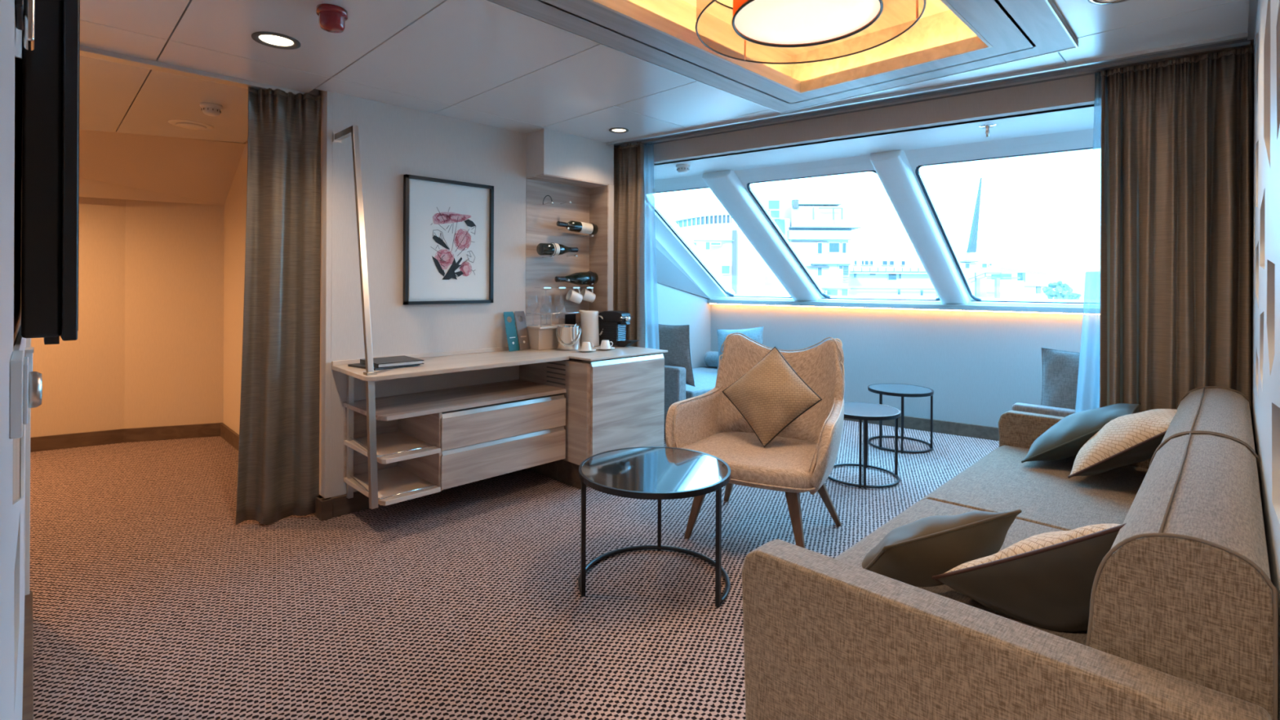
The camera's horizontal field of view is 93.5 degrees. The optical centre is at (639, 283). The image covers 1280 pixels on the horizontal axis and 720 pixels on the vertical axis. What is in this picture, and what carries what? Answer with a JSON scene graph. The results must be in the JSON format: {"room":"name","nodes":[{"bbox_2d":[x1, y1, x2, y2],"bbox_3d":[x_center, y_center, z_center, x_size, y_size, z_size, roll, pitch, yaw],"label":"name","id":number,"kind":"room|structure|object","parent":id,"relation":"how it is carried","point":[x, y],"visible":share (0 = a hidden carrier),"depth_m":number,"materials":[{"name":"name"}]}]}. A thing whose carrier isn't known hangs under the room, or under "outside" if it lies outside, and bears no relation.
{"room":"cruise ship suite","nodes":[
{"label":"cruise ship suite","id":0,"kind":"room"},
{"bbox_2d":[0,0,26,719],"bbox_3d":[-1.229,0.109,1.190,2.580,2.170,0.012,0,0,45],"label":"wall","id":1,"kind":"structure","parent":0,"point":[12,451],"depth_m":0.49,"materials":[{"name":"white paint"}]},
{"bbox_2d":[8,350,28,439],"bbox_3d":[-0.538,0.094,0.523,0.100,0.063,0.010,0,0,45],"label":"control box","id":2,"kind":"object","parent":1,"relation":"attached to","point":[19,365],"visible":1,"depth_m":0.49,"materials":[{"name":"white plastic"}]},
{"bbox_2d":[28,371,42,408],"bbox_3d":[-0.574,0.100,0.565,0.034,0.034,0.020,0,0,45],"label":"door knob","id":3,"kind":"object","parent":2,"relation":"attached to","point":[35,382],"visible":0.56,"depth_m":0.56,"materials":[{"name":"silver metal"}]},
{"bbox_2d":[14,0,35,50],"bbox_3d":[-0.613,-0.496,0.601,0.080,0.515,0.014,0,0,45],"label":"wall bracket","id":4,"kind":"object","parent":1,"relation":"attached to","point":[24,10],"visible":1,"depth_m":0.59,"materials":[{"name":"silver metal"}]},
{"bbox_2d":[24,337,31,595],"bbox_3d":[-2.159,0.104,2.105,0.030,2.170,0.042,0,0,45],"label":"trim","id":5,"kind":"structure","parent":1,"relation":"attached to","point":[28,340],"depth_m":2.10,"materials":[{"name":"grey metal"}]},
{"bbox_2d":[24,346,34,372],"bbox_3d":[-1.759,0.269,1.721,0.090,0.164,0.036,0,0,45],"label":"cable box","id":6,"kind":"object","parent":1,"relation":"attached to","point":[28,352],"visible":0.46,"depth_m":1.70,"materials":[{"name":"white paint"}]},
{"bbox_2d":[21,0,79,344],"bbox_3d":[-1.325,-0.255,1.343,1.025,0.713,0.068,0,0,45],"label":"television","id":7,"kind":"object","parent":1,"relation":"attached to","point":[51,72],"visible":0.98,"depth_m":1.00,"materials":[{"name":"black plastic"}]},
{"bbox_2d":[30,196,224,437],"bbox_3d":[-4.417,-0.047,4.017,0.870,2.450,2.900,0,0,45],"label":"wall","id":8,"kind":"structure","parent":0,"point":[148,350],"depth_m":4.51,"materials":[{"name":"paint"}]},
{"bbox_2d":[30,422,220,452],"bbox_3d":[-4.459,1.128,4.003,2.775,0.100,0.161,0,0,-32],"label":"baseboard","id":9,"kind":"structure","parent":8,"relation":"attached to","point":[201,430],"depth_m":4.46,"materials":[{"name":"brown wood"}]},
{"bbox_2d":[79,129,245,205],"bbox_3d":[-4.240,-0.916,3.775,1.455,0.610,2.800,0,0,45],"label":"wall","id":10,"kind":"structure","parent":0,"point":[115,165],"depth_m":4.25,"materials":[{"name":"paint"}]},
{"bbox_2d":[222,88,332,498],"bbox_3d":[-2.408,-0.037,3.894,2.339,2.450,0.048,0,0,45],"label":"wall","id":11,"kind":"structure","parent":0,"point":[235,205],"depth_m":4.24,"materials":[{"name":"paint"}]},
{"bbox_2d":[220,422,333,520],"bbox_3d":[-2.419,1.138,3.867,2.370,0.100,0.055,0,0,45],"label":"baseboard","id":12,"kind":"structure","parent":11,"relation":"attached to","point":[323,508],"depth_m":3.06,"materials":[{"name":"brown wood"}]},
{"bbox_2d":[333,124,377,509],"bbox_3d":[-1.378,0.125,2.909,0.510,1.794,0.044,0,0,45],"label":"pole","id":13,"kind":"object","parent":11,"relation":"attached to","point":[353,131],"visible":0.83,"depth_m":2.80,"materials":[{"name":"silver metal"}]},
{"bbox_2d":[330,91,526,497],"bbox_3d":[-1.230,-0.031,3.563,0.200,2.450,1.182,0,0,45],"label":"wall","id":14,"kind":"structure","parent":0,"point":[395,141],"depth_m":3.33,"materials":[{"name":"white paint"}]},
{"bbox_2d":[80,45,319,95],"bbox_3d":[-2.666,-0.988,2.184,0.080,0.050,2.750,0,0,45],"label":"trim","id":15,"kind":"structure","parent":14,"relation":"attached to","point":[86,51],"depth_m":2.73,"materials":[{"name":"silver metal"}]},
{"bbox_2d":[235,86,321,524],"bbox_3d":[-1.799,0.112,3.007,0.360,2.150,0.084,0,0,-29],"label":"curtain","id":16,"kind":"object","parent":15,"relation":"hanging from","point":[278,464],"visible":1,"depth_m":3.00,"materials":[{"name":"fabric"}]},
{"bbox_2d":[321,491,380,517],"bbox_3d":[-0.947,1.145,3.695,0.025,0.100,1.870,0,0,45],"label":"baseboard","id":17,"kind":"structure","parent":14,"relation":"attached to","point":[342,505],"depth_m":3.11,"materials":[{"name":"brown wood"}]},
{"bbox_2d":[403,173,493,304],"bbox_3d":[-1.107,-0.240,3.523,0.030,0.720,0.554,0,0,45],"label":"framed print","id":18,"kind":"object","parent":14,"relation":"attached to","point":[448,225],"visible":1,"depth_m":3.50,"materials":[{"name":"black paper"}]},
{"bbox_2d":[331,346,568,506],"bbox_3d":[-0.988,0.753,3.303,0.515,0.705,1.188,0,0,45],"label":"console","id":19,"kind":"object","parent":14,"relation":"attached to","point":[428,442],"visible":0.91,"depth_m":3.14,"materials":[{"name":"brown wood"}]},
{"bbox_2d":[347,363,419,370],"bbox_3d":[-1.306,0.415,3.076,0.240,0.010,0.250,0,0,36],"label":"folder","id":20,"kind":"object","parent":19,"relation":"on","point":[355,365],"visible":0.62,"depth_m":3.00,"materials":[{"name":"black leather"}]},
{"bbox_2d":[360,355,423,368],"bbox_3d":[-1.271,0.400,3.083,0.230,0.020,0.250,0,0,-43],"label":"book","id":21,"kind":"object","parent":20,"relation":"on","point":[396,361],"visible":0.88,"depth_m":3.04,"materials":[{"name":"black paper"}]},
{"bbox_2d":[343,466,440,506],"bbox_3d":[-1.252,1.013,3.030,0.485,0.022,0.285,0,0,45],"label":"shelf","id":22,"kind":"object","parent":19,"relation":"attached to","point":[396,484],"depth_m":3.00,"materials":[{"name":"beige wood"}]},
{"bbox_2d":[344,431,440,464],"bbox_3d":[-1.251,0.821,3.030,0.485,0.022,0.285,0,0,45],"label":"shelf","id":23,"kind":"object","parent":19,"relation":"attached to","point":[387,442],"depth_m":3.00,"materials":[{"name":"beige wood"}]},
{"bbox_2d":[331,349,568,381],"bbox_3d":[-1.000,0.433,3.289,0.513,0.022,1.150,0,0,45],"label":"countertop","id":24,"kind":"structure","parent":19,"relation":"on","point":[478,361],"depth_m":3.17,"materials":[{"name":"brown wood"}]},
{"bbox_2d":[342,379,565,421],"bbox_3d":[-0.984,0.628,3.323,0.488,0.022,1.075,0,0,45],"label":"shelf","id":25,"kind":"object","parent":19,"relation":"attached to","point":[465,399],"depth_m":3.22,"materials":[{"name":"brown wood"}]},
{"bbox_2d":[503,311,519,351],"bbox_3d":[-0.806,0.300,3.772,0.062,0.243,0.082,0,0,38],"label":"hanger","id":26,"kind":"object","parent":19,"relation":"on","point":[511,331],"visible":1,"depth_m":3.77,"materials":[{"name":"teal"}]},
{"bbox_2d":[514,311,530,350],"bbox_3d":[-0.753,0.300,3.848,0.062,0.243,0.082,0,0,39],"label":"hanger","id":27,"kind":"object","parent":19,"relation":"on","point":[522,329],"visible":1,"depth_m":3.84,"materials":[{"name":"brown"}]},
{"bbox_2d":[525,173,608,325],"bbox_3d":[-0.488,-0.132,4.051,0.208,1.113,0.550,0,0,45],"label":"wine rack","id":28,"kind":"object","parent":14,"relation":"attached to","point":[588,199],"visible":0.76,"depth_m":4.12,"materials":[{"name":"brown wood"}]},
{"bbox_2d":[555,271,598,285],"bbox_3d":[-0.436,-0.036,4.117,0.101,0.101,0.342,0,0,45],"label":"wine bottle","id":29,"kind":"object","parent":28,"relation":"attached to","point":[588,277],"visible":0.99,"depth_m":4.11,"materials":[{"name":"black glass"}]},
{"bbox_2d":[556,220,598,235],"bbox_3d":[-0.430,-0.382,4.121,0.085,0.090,0.332,0,0,45],"label":"wine bottle","id":30,"kind":"object","parent":28,"relation":"in","point":[575,226],"visible":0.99,"depth_m":4.10,"materials":[{"name":"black glass"}]},
{"bbox_3d":[-0.610,-0.173,3.973,0.114,0.020,0.020,0,0,45],"label":"hook","id":31,"kind":"object","parent":28,"relation":"attached to","visible":0},
{"bbox_2d":[536,242,578,256],"bbox_3d":[-0.541,-0.224,4.010,0.091,0.091,0.311,0,0,45],"label":"wine bottle","id":32,"kind":"object","parent":31,"relation":"on","point":[553,249],"visible":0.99,"depth_m":3.94,"materials":[{"name":"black glass"}]},
{"bbox_2d":[29,419,999,719],"bbox_3d":[-0.379,1.228,3.534,8.900,0.060,7.900,0,0,45],"label":"floor","id":33,"kind":"structure","parent":0,"point":[150,602],"depth_m":2.35,"materials":[{"name":"carpet"}]},
{"bbox_2d":[519,344,667,489],"bbox_3d":[-0.302,0.812,3.860,0.703,0.773,0.654,0,0,45],"label":"base cabinet","id":34,"kind":"object","parent":33,"relation":"on","point":[615,397],"visible":0.61,"depth_m":3.57,"materials":[{"name":"brown wood"}]},
{"bbox_2d":[524,344,667,360],"bbox_3d":[-0.299,0.431,3.862,0.703,0.012,0.650,0,0,45],"label":"countertop","id":35,"kind":"structure","parent":34,"relation":"on","point":[629,351],"depth_m":3.71,"materials":[{"name":"brown wood"}]},
{"bbox_2d":[526,324,577,350],"bbox_3d":[-0.584,0.351,3.969,0.180,0.147,0.315,0,0,45],"label":"container","id":36,"kind":"object","parent":35,"relation":"on","point":[544,337],"visible":0.52,"depth_m":3.86,"materials":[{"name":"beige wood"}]},
{"bbox_2d":[564,314,575,324],"bbox_3d":[-0.484,0.263,4.162,0.030,0.100,0.090,0,0,45],"label":"card stand","id":37,"kind":"object","parent":36,"relation":"on","point":[569,318],"visible":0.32,"depth_m":4.15,"materials":[{"name":"black plastic"}]},
{"bbox_2d":[555,324,581,350],"bbox_3d":[-0.458,0.349,3.863,0.162,0.148,0.163,0,0,45],"label":"ice bucket","id":38,"kind":"object","parent":35,"relation":"on","point":[568,337],"visible":0.97,"depth_m":3.81,"materials":[{"name":"silver metal"}]},
{"bbox_2d":[578,310,603,346],"bbox_3d":[-0.330,0.302,4.082,0.143,0.242,0.143,0,0,45],"label":"jug","id":39,"kind":"object","parent":35,"relation":"on","point":[589,324],"visible":0.87,"depth_m":4.03,"materials":[{"name":"white ceramic"}]},
{"bbox_2d":[598,310,639,346],"bbox_3d":[-0.156,0.307,4.086,0.303,0.238,0.171,0,0,31],"label":"coffee machine","id":40,"kind":"object","parent":35,"relation":"on","point":[614,323],"visible":0.9,"depth_m":4.04,"materials":[{"name":"black plastic"}]},
{"bbox_2d":[617,339,639,346],"bbox_3d":[-0.077,0.405,4.039,0.118,0.044,0.103,0,0,31],"label":"drip tray","id":41,"kind":"object","parent":40,"relation":"on","point":[620,343],"depth_m":4.01,"materials":[{"name":"black plastic"}]},
{"bbox_2d":[577,446,730,608],"bbox_3d":[0.057,0.969,2.417,0.607,0.463,0.607,0,0,45],"label":"coffee table","id":42,"kind":"object","parent":33,"relation":"on","point":[642,473],"visible":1,"depth_m":2.33,"materials":[{"name":"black glass"}]},
{"bbox_2d":[664,364,717,430],"bbox_3d":[0.543,0.920,5.351,0.835,0.565,1.580,0,0,45],"label":"daybed","id":43,"kind":"object","parent":33,"relation":"on","point":[676,389],"visible":0.23,"depth_m":4.58,"materials":[{"name":"fabric"}]},
{"bbox_2d":[645,321,695,386],"bbox_3d":[0.232,0.556,4.809,0.167,0.482,0.511,0,0,-35],"label":"cushion","id":44,"kind":"object","parent":43,"relation":"on","point":[675,339],"visible":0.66,"depth_m":4.68,"materials":[{"name":"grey fabric"}]},
{"bbox_2d":[685,366,717,399],"bbox_3d":[0.558,0.918,5.366,0.835,0.170,1.537,0,0,45],"label":"seat cushion","id":45,"kind":"object","parent":43,"relation":"on","point":[704,377],"depth_m":5.10,"materials":[{"name":"blue fabric"}]},
{"bbox_2d":[703,351,718,367],"bbox_3d":[1.004,0.753,5.755,0.840,0.164,0.165,0,0,36],"label":"bolster","id":46,"kind":"object","parent":43,"relation":"on","point":[711,357],"visible":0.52,"depth_m":5.90,"materials":[{"name":"blue fabric"}]},
{"bbox_2d":[716,326,763,373],"bbox_3d":[0.928,0.630,5.578,0.492,0.465,0.183,0,0,26],"label":"cushion","id":47,"kind":"object","parent":43,"relation":"on","point":[756,334],"visible":0.38,"depth_m":5.60,"materials":[{"name":"blue fabric"}]},
{"bbox_2d":[665,332,844,547],"bbox_3d":[0.600,0.738,2.946,0.793,0.931,0.807,0,0,31],"label":"armchair","id":48,"kind":"object","parent":33,"relation":"on","point":[801,458],"visible":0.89,"depth_m":2.97,"materials":[{"name":"beige fabric"}]},
{"bbox_2d":[722,346,822,447],"bbox_3d":[0.636,0.548,2.944,0.234,0.464,0.454,0,0,-34],"label":"cushion","id":49,"kind":"object","parent":48,"relation":"on","point":[771,395],"visible":1,"depth_m":2.87,"materials":[{"name":"beige fabric"}]},
{"bbox_2d":[827,401,900,488],"bbox_3d":[1.378,0.994,3.752,0.452,0.426,0.452,0,0,45],"label":"side table","id":50,"kind":"object","parent":33,"relation":"on","point":[865,411],"visible":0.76,"depth_m":3.64,"materials":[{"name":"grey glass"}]},
{"bbox_2d":[867,383,933,453],"bbox_3d":[1.939,0.997,4.490,0.452,0.426,0.452,0,0,45],"label":"side table","id":51,"kind":"object","parent":33,"relation":"on","point":[902,390],"visible":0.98,"depth_m":4.37,"materials":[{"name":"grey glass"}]},
{"bbox_2d":[742,386,1278,719],"bbox_3d":[1.336,0.809,1.924,0.896,0.795,2.250,0,0,45],"label":"sofa","id":52,"kind":"object","parent":33,"relation":"on","point":[1183,623],"visible":0.92,"depth_m":1.15,"materials":[{"name":"fabric"}]},
{"bbox_2d":[862,509,1021,586],"bbox_3d":[0.794,0.734,1.649,0.426,0.301,0.268,0,0,-10],"label":"cushion","id":53,"kind":"object","parent":52,"relation":"on","point":[911,553],"visible":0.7,"depth_m":1.53,"materials":[{"name":"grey fabric"}]},
{"bbox_2d":[834,498,1087,644],"bbox_3d":[0.963,0.863,1.582,0.848,0.164,1.026,0,0,45],"label":"seat cushion","id":54,"kind":"object","parent":52,"relation":"on","point":[1022,528],"depth_m":1.89,"materials":[{"name":"fabric"}]},
{"bbox_2d":[931,523,1125,631],"bbox_3d":[0.995,0.677,1.376,0.340,0.438,0.506,0,0,-45],"label":"cushion","id":55,"kind":"object","parent":52,"relation":"on","point":[1044,580],"visible":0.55,"depth_m":1.30,"materials":[{"name":"beige fabric"}]},
{"bbox_2d":[919,444,1148,530],"bbox_3d":[1.693,0.867,2.319,0.848,0.164,1.041,0,0,45],"label":"seat cushion","id":56,"kind":"object","parent":52,"relation":"on","point":[1043,491],"depth_m":2.29,"materials":[{"name":"fabric"}]},
{"bbox_2d":[1021,403,1140,462],"bbox_3d":[1.906,0.645,2.599,0.370,0.268,0.412,0,0,43],"label":"cushion","id":57,"kind":"object","parent":52,"relation":"on","point":[1064,439],"visible":0.78,"depth_m":2.50,"materials":[{"name":"teal fabric"}]},
{"bbox_2d":[1067,408,1177,478],"bbox_3d":[1.921,0.621,2.344,0.411,0.284,0.336,0,0,-42],"label":"cushion","id":58,"kind":"object","parent":52,"relation":"on","point":[1131,438],"visible":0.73,"depth_m":2.25,"materials":[{"name":"beige fabric"}]},
{"bbox_2d":[1012,402,1083,417],"bbox_3d":[2.844,0.929,3.449,0.890,0.570,1.590,0,0,45],"label":"daybed","id":59,"kind":"object","parent":33,"relation":"on","point":[1025,407],"visible":0.1,"depth_m":3.10,"materials":[{"name":"fabric"}]},
{"bbox_2d":[1040,346,1099,410],"bbox_3d":[2.349,0.582,3.132,0.475,0.455,0.180,0,0,38],"label":"cushion","id":60,"kind":"object","parent":59,"relation":"on","point":[1070,380],"visible":0.37,"depth_m":3.17,"materials":[{"name":"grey fabric"}]},
{"bbox_2d":[1083,341,1099,353],"bbox_3d":[2.758,0.574,3.389,0.173,0.455,0.473,0,0,-35],"label":"sheer curtain","id":61,"kind":"object","parent":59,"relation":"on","point":[1088,347],"visible":0.08,"depth_m":3.55,"materials":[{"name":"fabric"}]},
{"bbox_2d":[526,128,613,185],"bbox_3d":[-0.531,-0.970,4.130,0.390,0.565,0.600,0,0,45],"label":"wall","id":62,"kind":"structure","parent":0,"point":[549,152],"depth_m":3.92,"materials":[{"name":"white paint"}]},
{"bbox_2d":[605,32,1253,148],"bbox_3d":[0.895,-0.992,3.531,3.887,0.048,0.272,0,0,36],"label":"trim","id":63,"kind":"structure","parent":62,"relation":"attached to","point":[1094,68],"depth_m":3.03,"materials":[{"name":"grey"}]},
{"bbox_2d":[613,141,645,347],"bbox_3d":[-0.143,0.097,4.315,0.418,2.164,0.090,0,0,35],"label":"curtain","id":64,"kind":"object","parent":63,"relation":"hanging from","point":[629,236],"visible":0.44,"depth_m":4.23,"materials":[{"name":"fabric"}]},
{"bbox_2d":[1099,44,1253,413],"bbox_3d":[2.304,0.110,2.609,0.496,2.164,0.089,0,0,36],"label":"curtain","id":65,"kind":"object","parent":63,"relation":"hanging from","point":[1176,177],"visible":0.75,"depth_m":2.59,"materials":[{"name":"fabric"}]},
{"bbox_2d":[608,184,613,311],"bbox_3d":[-0.521,0.254,4.502,0.890,1.886,0.048,0,0,45],"label":"wall","id":66,"kind":"structure","parent":0,"point":[611,188],"depth_m":4.19,"materials":[{"name":"white paint"}]},
{"bbox_2d":[79,0,1248,143],"bbox_3d":[-1.032,-1.130,2.292,8.100,0.350,5.200,0,0,45],"label":"ceiling","id":67,"kind":"structure","parent":0,"point":[478,61],"depth_m":2.63,"materials":[{"name":"grey paint"}]},
{"bbox_2d":[168,120,213,129],"bbox_3d":[-2.782,-0.976,3.734,0.230,0.016,0.230,0,0,45],"label":"ceiling vent","id":68,"kind":"object","parent":67,"relation":"in","point":[193,125],"visible":1,"depth_m":3.69,"materials":[{"name":"white plastic"}]},
{"bbox_2d":[200,102,222,115],"bbox_3d":[-2.365,-0.954,3.321,0.104,0.055,0.104,0,0,45],"label":"smoke detector","id":69,"kind":"object","parent":67,"relation":"attached to","point":[208,108],"visible":1,"depth_m":3.29,"materials":[{"name":"white plastic"}]},
{"bbox_2d":[251,31,300,49],"bbox_3d":[-1.462,-0.981,2.421,0.170,0.020,0.170,0,0,45],"label":"recessed light","id":70,"kind":"object","parent":67,"relation":"in","point":[274,38],"visible":1,"depth_m":2.41,"materials":[{"name":"grey"}]},
{"bbox_2d":[315,3,347,33],"bbox_3d":[-1.099,-0.938,2.149,0.100,0.075,0.100,0,0,45],"label":"beacon","id":71,"kind":"object","parent":67,"relation":"attached to","point":[332,18],"visible":1,"depth_m":2.12,"materials":[{"name":"red plastic"}]},
{"bbox_2d":[683,0,950,64],"bbox_3d":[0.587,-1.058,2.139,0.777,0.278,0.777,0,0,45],"label":"ceiling lamp","id":72,"kind":"object","parent":67,"relation":"attached to","point":[770,23],"visible":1,"depth_m":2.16,"materials":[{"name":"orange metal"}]},
{"bbox_2d":[734,0,879,44],"bbox_3d":[0.587,-0.946,2.139,0.498,0.012,0.498,0,0,45],"label":"diffuser","id":73,"kind":"object","parent":72,"relation":"attached to","point":[756,21],"depth_m":2.15,"materials":[{"name":"beige"}]},
{"bbox_2d":[1087,0,1128,4],"bbox_3d":[1.585,-0.966,1.982,0.180,0.020,0.180,0,0,45],"label":"recessed light","id":74,"kind":"object","parent":67,"relation":"in","point":[1092,2],"visible":1,"depth_m":2.05,"materials":[{"name":"silver metal"}]},
{"bbox_2d":[644,226,711,368],"bbox_3d":[-0.003,0.165,5.487,0.120,2.070,2.400,0,0,45],"label":"wall","id":75,"kind":"structure","parent":0,"point":[664,304],"depth_m":5.81,"materials":[{"name":"paint"}]},
{"bbox_2d":[644,128,1101,193],"bbox_3d":[1.398,-0.963,4.147,4.115,0.390,0.111,0,0,36],"label":"trim","id":76,"kind":"structure","parent":75,"relation":"attached to","point":[1096,132],"depth_m":3.83,"materials":[{"name":"paint"}]},
{"bbox_2d":[645,237,710,299],"bbox_3d":[0.055,-0.349,5.394,0.150,1.022,1.945,0,0,45],"label":"wall","id":77,"kind":"structure","parent":0,"point":[660,269],"depth_m":5.59,"materials":[{"name":"grey paint"}]},
{"bbox_2d":[644,193,1100,427],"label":"wall","id":78,"kind":"structure","parent":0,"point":[977,366],"depth_m":4.96,"materials":[{"name":"paint"}]},
{"bbox_2d":[644,169,822,301],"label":"window","id":79,"kind":"structure","parent":78,"relation":"attached to","point":[651,204],"depth_m":5.04,"materials":[{"name":"white metal"}]},
{"bbox_2d":[737,150,971,304],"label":"window","id":80,"kind":"structure","parent":78,"relation":"attached to","point":[747,185],"depth_m":4.34,"materials":[{"name":"white metal"}]},
{"bbox_2d":[843,415,999,440],"bbox_3d":[2.293,1.161,4.991,3.900,0.100,0.030,0,0,36],"label":"baseboard","id":81,"kind":"structure","parent":78,"relation":"attached to","point":[989,433],"depth_m":4.85,"materials":[{"name":"wood"}]},
{"bbox_2d":[907,136,1101,303],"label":"window","id":82,"kind":"structure","parent":78,"relation":"attached to","point":[917,172],"depth_m":4.32,"materials":[{"name":"white metal"}]},
{"bbox_2d":[644,103,1101,181],"bbox_3d":[1.165,-0.884,3.911,4.185,0.060,0.583,0,0,36],"label":"ceiling","id":83,"kind":"structure","parent":0,"point":[1088,117],"depth_m":3.62,"materials":[{"name":"paint"}]},
{"bbox_2d":[675,164,689,173],"bbox_3d":[0.312,-0.831,4.379,0.104,0.055,0.104,0,0,45],"label":"smoke detector","id":84,"kind":"object","parent":83,"relation":"attached to","point":[681,168],"visible":1,"depth_m":4.34,"materials":[{"name":"white plastic"}]},
{"bbox_2d":[978,124,995,137],"bbox_3d":[1.878,-0.821,3.253,0.084,0.060,0.084,0,0,45],"label":"sprinkler","id":85,"kind":"object","parent":83,"relation":"attached to","point":[987,126],"visible":1,"depth_m":3.24,"materials":[{"name":"silver metal"}]},
{"bbox_2d":[1252,0,1279,719],"bbox_3d":[2.375,-0.013,2.293,0.053,2.450,4.600,0,0,45],"label":"wall","id":86,"kind":"structure","parent":0,"point":[1266,151],"depth_m":1.34,"materials":[{"name":"white paint"}]},
{"bbox_2d":[644,48,1253,166],"bbox_3d":[0.962,-1.075,3.705,4.014,0.440,0.109,0,0,36],"label":"ceiling beam","id":87,"kind":"structure","parent":86,"relation":"attached to","point":[1086,90],"depth_m":3.32,"materials":[{"name":"grey paint"}]},
{"bbox_2d":[1247,0,1257,39],"bbox_3d":[1.563,-0.953,1.483,0.070,0.022,2.300,0,0,45],"label":"trim","id":88,"kind":"structure","parent":86,"relation":"attached to","point":[1252,14],"depth_m":2.14,"materials":[{"name":"silver metal"}]},
{"bbox_3d":[-1.282,-0.031,1.150,2.600,2.450,0.073,0,0,45],"label":"wall","id":89,"kind":"structure","parent":0,"visible":0},
{"bbox_2d":[22,591,33,719],"bbox_3d":[-1.417,1.143,1.368,2.130,0.100,0.055,0,0,45],"label":"baseboard","id":90,"kind":"structure","parent":89,"relation":"attached to","point":[28,672],"depth_m":1.74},
{"label":"outside","id":91,"kind":"structure","parent":0,"visible":0},
{"bbox_3d":[85.429,15.777,200.237,680.000,0.300,395.000,0,0,45],"label":"quay","id":92,"kind":"object","parent":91,"visible":0},
{"bbox_2d":[674,213,760,294],"bbox_3d":[7.621,4.083,67.300,8.904,22.310,15.400,0,0,0],"label":"rounded building","id":93,"kind":"structure","parent":92,"relation":"on","point":[722,243],"depth_m":60.30,"materials":[{"name":"grey"}]},
{"bbox_2d":[760,199,861,295],"bbox_3d":[21.458,2.392,79.100,11.545,25.831,9.800,0,0,0],"label":"office building","id":94,"kind":"structure","parent":92,"relation":"on","point":[815,232],"depth_m":75.01,"materials":[{"name":"grey"}]},
{"bbox_2d":[848,249,967,297],"bbox_3d":[40.938,5.164,94.300,19.734,20.482,11.400,0,0,0],"label":"building","id":95,"kind":"structure","parent":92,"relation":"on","point":[872,273],"depth_m":89.99,"materials":[{"name":"grey"}]},
{"bbox_2d":[966,177,982,262],"bbox_3d":[48.080,0.129,86.500,1.900,30.622,0.800,0,0,0],"label":"spire","id":96,"kind":"object","parent":92,"relation":"on","point":[972,243],"visible":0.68,"depth_m":86.25,"materials":[{"name":"grey"}]},
{"bbox_2d":[959,260,999,297],"bbox_3d":[44.022,6.265,80.400,5.183,18.310,6.000,0,0,0],"label":"pavilion","id":97,"kind":"object","parent":92,"relation":"on","point":[970,268],"visible":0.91,"depth_m":78.00,"materials":[{"name":"grey"}]},
{"bbox_2d":[968,272,1003,297],"bbox_3d":[40.114,7.064,70.000,4.054,16.673,0.400,0,0,0],"label":"gangway","id":98,"kind":"object","parent":92,"relation":"on","point":[997,279],"visible":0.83,"depth_m":69.85,"materials":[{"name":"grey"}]},
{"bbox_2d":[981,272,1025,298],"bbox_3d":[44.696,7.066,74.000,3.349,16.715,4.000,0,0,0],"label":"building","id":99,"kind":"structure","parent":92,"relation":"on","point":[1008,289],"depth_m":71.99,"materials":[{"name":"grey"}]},
{"bbox_2d":[1019,284,1055,298],"bbox_3d":[63.926,7.867,97.900,4.208,15.305,7.000,0,0,0],"label":"brick house","id":100,"kind":"structure","parent":92,"relation":"on","point":[1030,291],"depth_m":95.00,"materials":[{"name":"grey"}]},
{"bbox_2d":[1000,266,1100,299],"bbox_3d":[269.320,1.538,395.000,353.488,30.018,30.000,0,0,0],"label":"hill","id":101,"kind":"structure","parent":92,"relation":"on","point":[1087,284],"depth_m":379.99,"materials":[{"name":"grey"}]},
{"bbox_2d":[1041,280,1073,299],"bbox_3d":[58.992,7.562,84.983,3.444,15.867,3.173,0,0,0],"label":"tree","id":102,"kind":"object","parent":92,"relation":"on","point":[1060,287],"visible":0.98,"depth_m":84.37,"materials":[{"name":"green plant"}]},
{"bbox_3d":[-0.475,0.030,4.092,0.140,0.008,0.056,0,0,45],"label":"hook","id":103,"kind":"object","parent":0,"visible":0},
{"bbox_2d":[566,288,582,303],"bbox_3d":[-0.443,0.084,4.071,0.109,0.111,0.078,0,0,-33],"label":"mug","id":104,"kind":"object","parent":103,"relation":"hanging from","point":[572,295],"visible":0.99,"depth_m":4.05,"materials":[{"name":"white ceramic"}]},
{"bbox_3d":[-0.391,0.030,4.177,0.140,0.008,0.056,0,0,45],"label":"hook","id":105,"kind":"object","parent":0,"visible":0},
{"bbox_2d":[580,286,595,302],"bbox_3d":[-0.362,0.079,4.153,0.109,0.111,0.078,0,0,-33],"label":"mug","id":106,"kind":"object","parent":105,"relation":"hanging from","point":[588,296],"visible":0.92,"depth_m":4.13,"materials":[{"name":"white ceramic"}]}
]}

